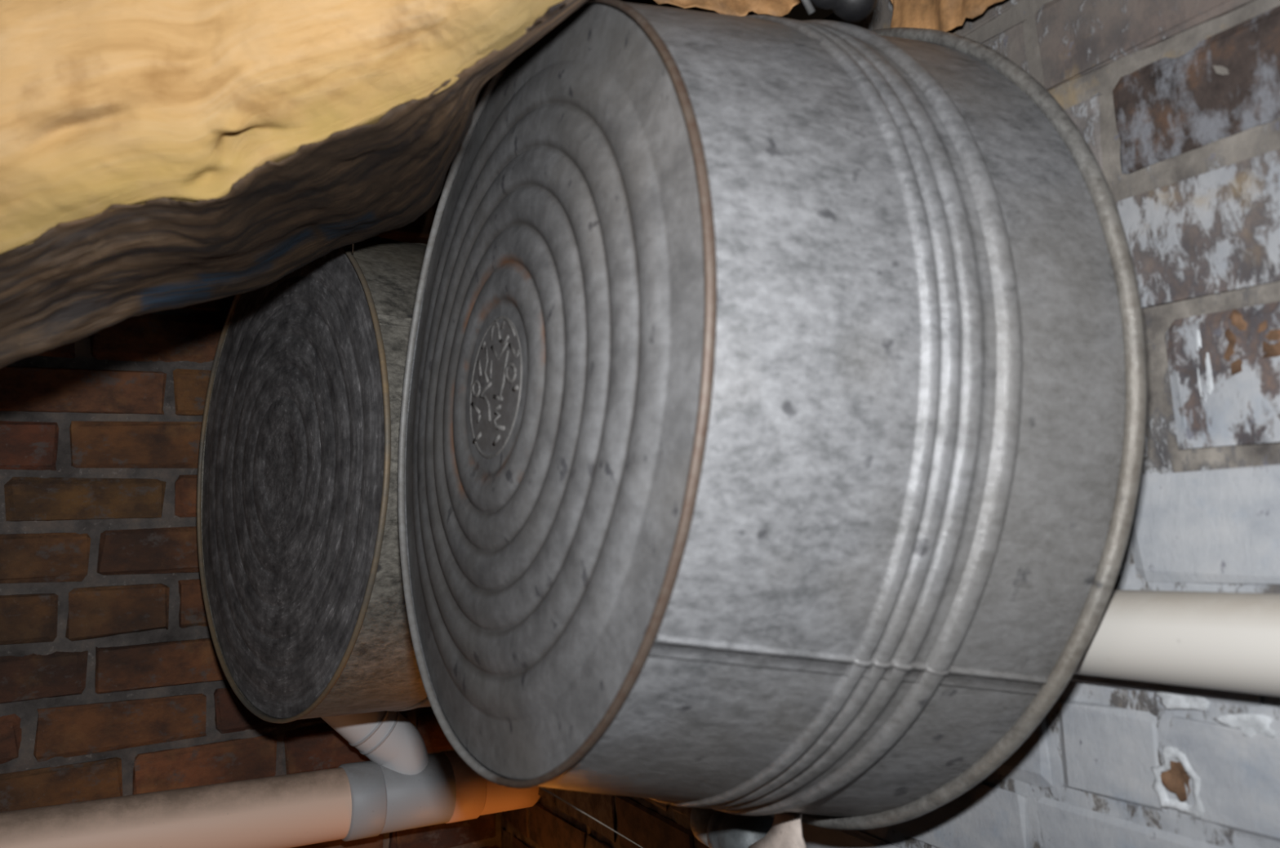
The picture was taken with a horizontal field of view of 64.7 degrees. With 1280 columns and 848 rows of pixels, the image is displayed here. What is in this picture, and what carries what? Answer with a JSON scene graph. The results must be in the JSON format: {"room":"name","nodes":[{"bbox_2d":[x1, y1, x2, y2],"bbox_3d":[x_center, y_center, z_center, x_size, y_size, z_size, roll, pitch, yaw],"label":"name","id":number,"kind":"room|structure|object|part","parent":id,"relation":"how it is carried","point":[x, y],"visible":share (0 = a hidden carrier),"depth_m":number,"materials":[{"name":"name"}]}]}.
{"room":"utility area","nodes":[
{"label":"utility area","id":0,"kind":"room"},
{"bbox_2d":[0,295,501,847],"bbox_3d":[-1.365,0.726,0.807,3.002,2.000,0.118,1,-6,-33],"label":"wall","id":1,"kind":"structure","parent":0,"point":[113,682],"depth_m":1.26,"materials":[{"name":"red brick"}]},
{"bbox_2d":[375,0,758,244],"bbox_3d":[-0.495,-0.541,-0.529,2.980,0.215,3.550,1,-6,-33],"label":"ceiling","id":2,"kind":"structure","parent":0,"point":[418,231],"depth_m":1.45,"materials":[{"name":"brown wood"}]},
{"bbox_2d":[0,0,587,368],"bbox_3d":[-0.301,-0.158,0.602,0.508,0.367,0.563,1,-6,-33],"label":"insulation batt","id":3,"kind":"object","parent":2,"relation":"hanging from","point":[156,155],"visible":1,"depth_m":0.55,"materials":[{"name":"yellow glass"}]},
{"bbox_2d":[500,0,1279,847],"bbox_3d":[0.639,0.579,0.013,0.113,2.000,3.434,0,-6,-28],"label":"wall","id":4,"kind":"structure","parent":0,"point":[1176,103],"depth_m":0.56,"materials":[{"name":"brick"}]},
{"bbox_2d":[0,711,541,847],"bbox_3d":[-0.766,0.409,1.024,1.470,0.226,0.092,1,-6,-33],"label":"drain pipe","id":5,"kind":"object","parent":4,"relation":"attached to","point":[402,786],"visible":0.88,"depth_m":1.22,"materials":[{"name":"plastic"}]},
{"bbox_2d":[196,236,431,723],"bbox_3d":[-0.247,0.059,1.196,0.398,0.553,0.546,2,-6,-40],"label":"tub","id":6,"kind":"object","parent":4,"relation":"attached to","point":[298,534],"visible":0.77,"depth_m":1.01,"materials":[{"name":"metal"}]},
{"bbox_2d":[540,786,643,847],"bbox_3d":[-0.005,0.336,0.822,0.019,0.196,0.434,-3,-5,11],"label":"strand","id":7,"kind":"object","parent":4,"relation":"attached to","point":[540,787],"visible":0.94,"depth_m":0.71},
{"bbox_2d":[689,807,778,847],"bbox_3d":[0.083,0.319,0.820,0.081,0.048,0.162,-4,-5,14],"label":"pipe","id":8,"kind":"object","parent":4,"relation":"attached to","point":[714,828],"visible":0.54,"depth_m":0.76,"materials":[{"name":"grey metal"}]},
{"bbox_2d":[397,0,1146,830],"bbox_3d":[0.038,-0.006,0.725,0.330,0.583,0.579,1,-6,-29],"label":"tub","id":9,"kind":"object","parent":4,"relation":"attached to","point":[772,429],"visible":1,"depth_m":0.52,"materials":[{"name":"metal"}]},
{"bbox_2d":[653,0,800,17],"bbox_3d":[0.052,-0.312,0.707,0.139,0.070,0.026,-2,-5,-2],"label":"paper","id":10,"kind":"object","parent":9,"relation":"attached to","point":[780,8],"visible":0.94,"depth_m":0.70,"materials":[{"name":"beige paper"}]},
{"bbox_2d":[800,0,876,22],"bbox_3d":[0.119,-0.276,0.625,0.066,0.043,0.031,2,-6,-37],"label":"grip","id":11,"kind":"object","parent":9,"relation":"on","point":[849,11],"visible":1,"depth_m":0.63,"materials":[{"name":"plastic"}]},
{"bbox_3d":[0.097,-0.273,0.624,0.029,0.036,0.005,2,-6,-38],"label":"steel rod","id":12,"kind":"part","parent":11,"relation":"part of","materials":[{"name":"grey metal"}]},
{"bbox_2d":[890,0,1004,31],"bbox_3d":[0.208,-0.309,0.670,0.016,0.093,0.134,1,-6,-29],"label":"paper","id":13,"kind":"object","parent":9,"relation":"on","point":[945,15],"visible":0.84,"depth_m":0.69,"materials":[{"name":"beige paper"}]},
{"bbox_2d":[748,813,806,847],"bbox_3d":[0.143,0.302,0.722,0.125,0.082,0.078,0,-6,-28],"label":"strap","id":14,"kind":"object","parent":4,"relation":"attached to","point":[786,830],"visible":1,"depth_m":0.68,"materials":[{"name":"white"}]},
{"bbox_2d":[1073,589,1279,697],"bbox_3d":[0.241,0.123,0.604,0.052,0.052,2.078,0,-7,-28],"label":"supply pipe","id":15,"kind":"object","parent":4,"relation":"attached to","point":[1228,642],"visible":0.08,"depth_m":0.50,"materials":[{"name":"beige plastic"}]}
]}

